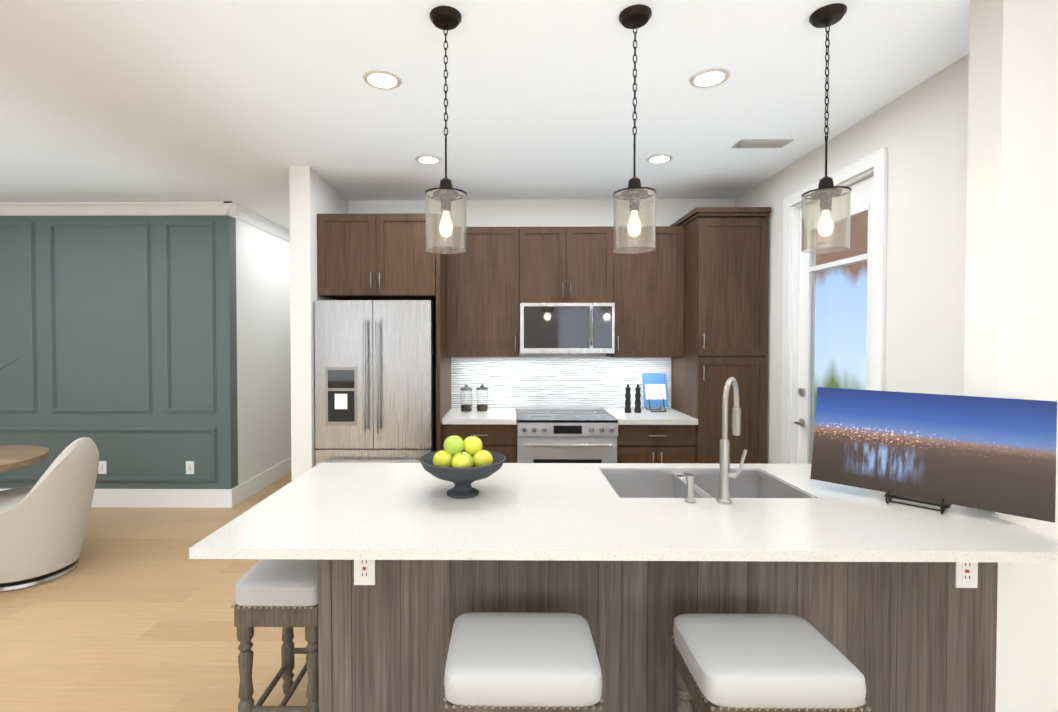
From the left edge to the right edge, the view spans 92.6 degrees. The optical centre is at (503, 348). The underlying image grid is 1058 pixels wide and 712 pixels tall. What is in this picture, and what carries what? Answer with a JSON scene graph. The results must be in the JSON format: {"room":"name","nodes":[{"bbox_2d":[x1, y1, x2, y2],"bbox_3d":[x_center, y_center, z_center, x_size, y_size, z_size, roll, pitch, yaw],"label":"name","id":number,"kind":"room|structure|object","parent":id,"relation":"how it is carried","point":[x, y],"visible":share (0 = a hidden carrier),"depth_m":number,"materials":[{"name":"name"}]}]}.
{"room":"kitchen","nodes":[
{"label":"kitchen","id":0,"kind":"room"},
{"bbox_2d":[0,215,237,488],"bbox_3d":[-4.526,0.065,4.623,4.120,2.740,0.141,0,1,1],"label":"wall","id":1,"kind":"structure","parent":0,"point":[118,336],"depth_m":4.56,"materials":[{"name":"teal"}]},
{"bbox_2d":[98,461,106,473],"bbox_3d":[-3.636,1.076,4.577,0.072,0.116,0.008,0,1,1],"label":"outlet","id":2,"kind":"object","parent":1,"relation":"attached to","point":[102,467],"visible":1,"depth_m":4.58,"materials":[{"name":"white plastic"}]},
{"bbox_2d":[0,488,233,507],"bbox_3d":[-4.519,1.354,4.586,4.136,0.165,0.015,0,1,1],"label":"baseboard","id":3,"kind":"structure","parent":1,"relation":"attached to","point":[185,498],"depth_m":4.56,"materials":[{"name":"white"}]},
{"bbox_2d":[0,201,239,216],"bbox_3d":[-4.487,-1.250,4.513,4.200,0.104,0.075,0,1,1],"label":"crown molding","id":4,"kind":"structure","parent":1,"relation":"attached to","point":[237,211],"depth_m":4.50,"materials":[{"name":"white paint"}]},
{"bbox_2d":[186,461,193,473],"bbox_3d":[-2.837,1.076,4.569,0.072,0.116,0.008,0,1,1],"label":"outlet","id":5,"kind":"object","parent":1,"relation":"attached to","point":[189,467],"visible":1,"depth_m":4.57,"materials":[{"name":"white plastic"}]},
{"bbox_2d":[0,472,307,711],"bbox_3d":[-1.462,1.511,1.947,10.300,0.060,12.400,0,1,1],"label":"floor","id":6,"kind":"structure","parent":0,"point":[133,611],"depth_m":2.63,"materials":[{"name":"brown wood"}]},
{"bbox_2d":[0,445,48,472],"bbox_3d":[-3.480,1.079,3.200,0.900,0.760,0.900,0,1,1],"label":"dining table","id":7,"kind":"object","parent":6,"relation":"on","point":[13,457],"visible":1,"depth_m":3.31,"materials":[{"name":"brown wood"}]},
{"bbox_2d":[0,437,98,592],"bbox_3d":[-3.034,1.014,3.254,0.713,0.889,0.663,0,1,1],"label":"dining chair","id":8,"kind":"object","parent":6,"relation":"on","point":[44,519],"visible":0.98,"depth_m":3.12,"materials":[{"name":"fabric"}]},
{"bbox_2d":[231,559,318,711],"bbox_3d":[-0.802,1.148,1.985,0.320,0.664,0.420,0,1,1],"label":"stool","id":9,"kind":"object","parent":6,"relation":"on","point":[283,593],"visible":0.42,"depth_m":1.79,"materials":[{"name":"fabric"}]},
{"bbox_2d":[314,300,435,465],"bbox_3d":[-0.931,0.546,3.994,0.835,1.800,0.866,0,1,1],"label":"refrigerator","id":10,"kind":"object","parent":6,"relation":"on","point":[375,381],"visible":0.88,"depth_m":3.62,"materials":[{"name":"silver metal"}]},
{"bbox_2d":[443,424,516,462],"bbox_3d":[-0.178,1.004,4.146,0.563,0.880,0.598,0,1,1],"label":"base cabinet","id":11,"kind":"object","parent":6,"relation":"on","point":[500,438],"depth_m":3.84,"materials":[{"name":"brown wood"}]},
{"bbox_2d":[443,612,602,711],"bbox_3d":[0.053,1.157,1.452,0.420,0.664,0.320,0,1,1],"label":"stool","id":12,"kind":"object","parent":6,"relation":"on","point":[518,662],"visible":1,"depth_m":1.33,"materials":[{"name":"fabric"}]},
{"bbox_2d":[516,406,617,462],"bbox_3d":[0.485,0.977,4.077,0.752,0.935,0.686,0,1,1],"label":"range","id":13,"kind":"object","parent":6,"relation":"on","point":[556,434],"visible":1,"depth_m":3.79,"materials":[{"name":"silver metal"}]},
{"bbox_2d":[617,425,695,462],"bbox_3d":[1.165,1.004,4.133,0.599,0.880,0.598,0,1,1],"label":"base cabinet","id":14,"kind":"object","parent":6,"relation":"on","point":[656,443],"depth_m":3.83,"materials":[{"name":"brown wood"}]},
{"bbox_2d":[442,408,697,424],"bbox_3d":[0.503,0.544,4.111,1.923,0.040,0.638,0,1,1],"label":"countertop","id":15,"kind":"structure","parent":14,"relation":"on","point":[507,416],"depth_m":3.88,"materials":[{"name":"stone"}]},
{"bbox_2d":[460,384,471,412],"bbox_3d":[-0.305,0.408,4.178,0.100,0.228,0.100,0,1,1],"label":"glass canister","id":16,"kind":"object","parent":15,"relation":"on","point":[466,408],"visible":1,"depth_m":4.15,"materials":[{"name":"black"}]},
{"bbox_2d":[476,384,487,411],"bbox_3d":[-0.175,0.407,4.207,0.100,0.228,0.100,0,1,1],"label":"glass canister","id":17,"kind":"object","parent":15,"relation":"on","point":[482,407],"visible":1,"depth_m":4.18,"materials":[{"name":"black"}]},
{"bbox_2d":[625,384,630,412],"bbox_3d":[1.025,0.405,4.145,0.056,0.235,0.056,0,1,1],"label":"pepper mill","id":18,"kind":"object","parent":15,"relation":"on","point":[627,400],"visible":1,"depth_m":4.13,"materials":[{"name":"black plastic"}]},
{"bbox_2d":[634,384,640,412],"bbox_3d":[1.105,0.405,4.144,0.056,0.235,0.056,0,1,1],"label":"pepper mill","id":19,"kind":"object","parent":15,"relation":"on","point":[637,409],"visible":1,"depth_m":4.13,"materials":[{"name":"black plastic"}]},
{"bbox_2d":[642,374,668,411],"bbox_3d":[1.280,0.366,4.229,0.200,0.310,0.152,0,1,1],"label":"cookbook stand","id":20,"kind":"object","parent":15,"relation":"on","point":[655,392],"visible":1,"depth_m":4.24,"materials":[{"name":"blue paper"}]},
{"bbox_2d":[318,559,997,711],"bbox_3d":[0.675,1.034,2.062,2.618,0.889,0.673,0,1,1],"label":"kitchen island","id":21,"kind":"object","parent":6,"relation":"on","point":[911,636],"visible":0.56,"depth_m":1.73,"materials":[{"name":"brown wood"}]},
{"bbox_2d":[354,560,374,584],"bbox_3d":[-0.477,0.754,1.735,0.072,0.116,0.008,0,1,1],"label":"outlet","id":22,"kind":"object","parent":21,"relation":"attached to","point":[364,572],"visible":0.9,"depth_m":1.73,"materials":[{"name":"white plastic"}]},
{"bbox_2d":[189,463,1057,562],"bbox_3d":[0.548,0.576,1.931,2.877,0.030,1.012,0,1,1],"label":"countertop","id":23,"kind":"structure","parent":21,"relation":"on","point":[510,511],"depth_m":1.63,"materials":[{"name":"stone"}]},
{"bbox_2d":[419,432,505,498],"bbox_3d":[-0.156,0.442,1.947,0.332,0.235,0.332,0,1,1],"label":"fruit bowl","id":24,"kind":"object","parent":23,"relation":"on","point":[460,463],"visible":1,"depth_m":1.92,"materials":[{"name":"grey stone"}]},
{"bbox_2d":[683,473,695,502],"bbox_3d":[0.688,0.511,1.875,0.040,0.100,0.081,0,1,1],"label":"soap dispenser","id":25,"kind":"object","parent":23,"relation":"on","point":[690,487],"visible":1,"depth_m":1.84,"materials":[{"name":"silver metal"}]},
{"bbox_2d":[599,469,814,497],"bbox_3d":[0.815,0.675,2.126,0.774,0.225,0.474,0,1,1],"label":"sink basin","id":26,"kind":"object","parent":23,"relation":"in","point":[670,483],"visible":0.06,"depth_m":2.35,"materials":[{"name":"grey metal"}]},
{"bbox_2d":[716,377,746,503],"bbox_3d":[0.860,0.333,1.904,0.148,0.454,0.204,0,1,1],"label":"kitchen faucet","id":27,"kind":"object","parent":23,"relation":"on","point":[726,475],"visible":1,"depth_m":1.84,"materials":[{"name":"silver metal"}]},
{"bbox_2d":[810,387,1056,522],"bbox_3d":[1.520,0.361,1.840,0.262,0.398,0.668,-1,1,-43],"label":"framed picture","id":28,"kind":"object","parent":23,"relation":"on","point":[944,452],"visible":1,"depth_m":1.77,"materials":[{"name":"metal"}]},
{"bbox_2d":[955,562,977,587],"bbox_3d":[1.575,0.754,1.716,0.072,0.116,0.008,0,1,1],"label":"outlet","id":29,"kind":"object","parent":21,"relation":"attached to","point":[966,574],"visible":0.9,"depth_m":1.71,"materials":[{"name":"white plastic"}]},
{"bbox_2d":[670,207,770,463],"bbox_3d":[1.710,0.194,4.086,0.555,2.500,0.653,0,1,1],"label":"pantry cabinet","id":30,"kind":"object","parent":6,"relation":"on","point":[726,295],"visible":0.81,"depth_m":3.80,"materials":[{"name":"brown wood"}]},
{"bbox_2d":[671,613,870,711],"bbox_3d":[0.733,1.157,1.445,0.420,0.664,0.320,0,1,1],"label":"stool","id":31,"kind":"object","parent":6,"relation":"on","point":[757,663],"visible":1,"depth_m":1.34,"materials":[{"name":"fabric"}]},
{"bbox_2d":[236,219,290,484],"bbox_3d":[-2.510,0.037,6.303,0.120,2.740,3.260,0,1,1],"label":"wall","id":32,"kind":"structure","parent":0,"point":[263,346],"depth_m":5.16,"materials":[{"name":"white paint"}]},
{"bbox_2d":[233,206,289,242],"bbox_3d":[-2.411,-1.279,6.224,0.075,0.104,3.360,0,1,1],"label":"crown molding","id":33,"kind":"structure","parent":32,"relation":"attached to","point":[247,216],"depth_m":5.09,"materials":[{"name":"white paint"}]},
{"bbox_2d":[234,457,290,505],"bbox_3d":[-2.443,1.325,6.268,0.016,0.165,3.373,0,1,1],"label":"baseboard","id":34,"kind":"structure","parent":32,"relation":"attached to","point":[250,487],"depth_m":5.08,"materials":[{"name":"white"}]},
{"bbox_2d":[289,166,347,481],"bbox_3d":[-1.416,0.046,5.753,0.145,2.740,4.340,0,1,1],"label":"wall","id":35,"kind":"structure","parent":0,"point":[312,193],"depth_m":3.58,"materials":[{"name":"white paint"}]},
{"bbox_2d":[0,0,970,229],"bbox_3d":[-1.462,-1.289,1.900,10.300,0.060,12.400,0,1,1],"label":"ceiling","id":36,"kind":"structure","parent":0,"point":[246,104],"depth_m":2.50,"materials":[{"name":"white paint"}]},
{"bbox_2d":[363,69,401,89],"bbox_3d":[-0.567,-1.262,2.372,0.176,0.008,0.176,0,1,1],"label":"recessed light","id":37,"kind":"object","parent":36,"relation":"in","point":[383,79],"visible":1,"depth_m":2.37,"materials":[{"name":"white plastic"}]},
{"bbox_2d":[415,155,440,164],"bbox_3d":[-0.507,-1.280,3.421,0.176,0.008,0.176,0,1,1],"label":"recessed light","id":38,"kind":"object","parent":36,"relation":"in","point":[428,159],"visible":1,"depth_m":3.41,"materials":[{"name":"white plastic"}]},
{"bbox_2d":[425,6,466,253],"bbox_3d":[-0.218,-0.816,1.916,0.160,0.884,0.160,0,1,1],"label":"pendant light","id":39,"kind":"object","parent":36,"relation":"hanging from","point":[444,18],"visible":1,"depth_m":1.90,"materials":[{"name":"clear glass"}]},
{"bbox_2d":[613,4,655,253],"bbox_3d":[0.497,-0.816,1.909,0.160,0.884,0.160,0,1,1],"label":"pendant light","id":40,"kind":"object","parent":36,"relation":"hanging from","point":[633,17],"visible":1,"depth_m":1.89,"materials":[{"name":"clear glass"}]},
{"bbox_2d":[646,154,672,163],"bbox_3d":[1.053,-1.279,3.406,0.176,0.008,0.176,0,1,1],"label":"recessed light","id":41,"kind":"object","parent":36,"relation":"in","point":[658,158],"visible":1,"depth_m":3.39,"materials":[{"name":"white"}]},
{"bbox_2d":[689,68,729,87],"bbox_3d":[0.963,-1.262,2.357,0.176,0.008,0.176,0,1,1],"label":"recessed light","id":42,"kind":"object","parent":36,"relation":"in","point":[709,77],"visible":1,"depth_m":2.35,"materials":[{"name":"white"}]},
{"bbox_2d":[732,139,793,147],"bbox_3d":[1.610,-1.273,3.141,0.320,0.011,0.130,0,1,1],"label":"ceiling vent","id":43,"kind":"object","parent":36,"relation":"in","point":[761,143],"visible":1,"depth_m":3.12,"materials":[{"name":"white metal"}]},
{"bbox_2d":[801,3,851,253],"bbox_3d":[1.218,-0.816,1.902,0.160,0.884,0.160,0,1,1],"label":"pendant light","id":44,"kind":"object","parent":36,"relation":"hanging from","point":[826,192],"visible":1,"depth_m":1.89,"materials":[{"name":"clear glass"}]},
{"bbox_2d":[348,199,734,355],"bbox_3d":[0.316,0.068,4.486,3.634,2.740,0.120,0,1,1],"label":"wall","id":45,"kind":"structure","parent":0,"point":[537,213],"depth_m":4.41,"materials":[{"name":"white paint"}]},
{"bbox_2d":[317,213,444,304],"bbox_3d":[-0.925,-0.696,4.054,0.862,0.598,0.738,0,1,1],"label":"upper cabinet","id":46,"kind":"object","parent":45,"relation":"attached to","point":[376,256],"depth_m":3.69,"materials":[{"name":"brown wood"}]},
{"bbox_2d":[445,227,528,356],"bbox_3d":[-0.134,-0.464,4.256,0.646,1.057,0.327,0,1,1],"label":"upper cabinet","id":47,"kind":"object","parent":45,"relation":"attached to","point":[484,285],"depth_m":4.10,"materials":[{"name":"brown wood"}]},
{"bbox_2d":[451,356,671,407],"bbox_3d":[0.506,0.290,4.420,1.923,0.456,0.012,0,1,1],"label":"tile backsplash","id":48,"kind":"structure","parent":45,"relation":"attached to","point":[575,381],"depth_m":4.42,"materials":[{"name":"white tile"}]},
{"bbox_2d":[529,226,616,304],"bbox_3d":[0.513,-0.684,4.246,0.761,0.618,0.327,0,1,1],"label":"upper cabinet","id":49,"kind":"object","parent":45,"relation":"attached to","point":[567,264],"depth_m":4.09,"materials":[{"name":"brown wood"}]},
{"bbox_2d":[519,303,614,352],"bbox_3d":[0.513,-0.169,4.200,0.753,0.402,0.437,0,1,1],"label":"over-the-range microwave","id":50,"kind":"object","parent":49,"relation":"attached to","point":[566,327],"visible":0.98,"depth_m":4.03,"materials":[{"name":"silver metal"}]},
{"bbox_2d":[606,226,684,356],"bbox_3d":[1.152,-0.464,4.243,0.628,1.057,0.327,0,1,1],"label":"upper cabinet","id":51,"kind":"object","parent":45,"relation":"attached to","point":[649,309],"depth_m":4.09,"materials":[{"name":"brown wood"}]},
{"bbox_2d":[735,54,968,463],"bbox_3d":[2.060,0.089,3.188,0.120,2.740,2.683,0,1,1],"label":"wall","id":52,"kind":"structure","parent":0,"point":[920,131],"depth_m":2.45,"materials":[{"name":"white paint"}]},
{"bbox_2d":[794,175,873,463],"bbox_3d":[2.039,0.243,3.117,0.105,2.412,0.778,0,1,1],"label":"exterior door","id":53,"kind":"structure","parent":52,"relation":"in","point":[861,198],"depth_m":3.38,"materials":[{"name":"white glass"}]},
{"bbox_2d":[781,147,887,463],"bbox_3d":[2.049,0.203,3.116,0.139,2.515,0.960,0,1,1],"label":"door frame","id":54,"kind":"structure","parent":52,"relation":"attached to","point":[875,164],"depth_m":3.39,"materials":[{"name":"white wood"}]},
{"bbox_2d":[964,0,1057,711],"bbox_3d":[2.687,0.113,1.776,2.000,2.740,0.125,0,1,1],"label":"wall","id":55,"kind":"structure","parent":0,"point":[1011,320],"depth_m":1.72,"materials":[{"name":"white paint"}]},
{"label":"outside","id":56,"kind":"structure","parent":0,"visible":0},
{"bbox_2d":[814,210,867,424],"bbox_3d":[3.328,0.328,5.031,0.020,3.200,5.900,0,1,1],"label":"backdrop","id":57,"kind":"structure","parent":56,"point":[839,314],"depth_m":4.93,"materials":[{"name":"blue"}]}
]}

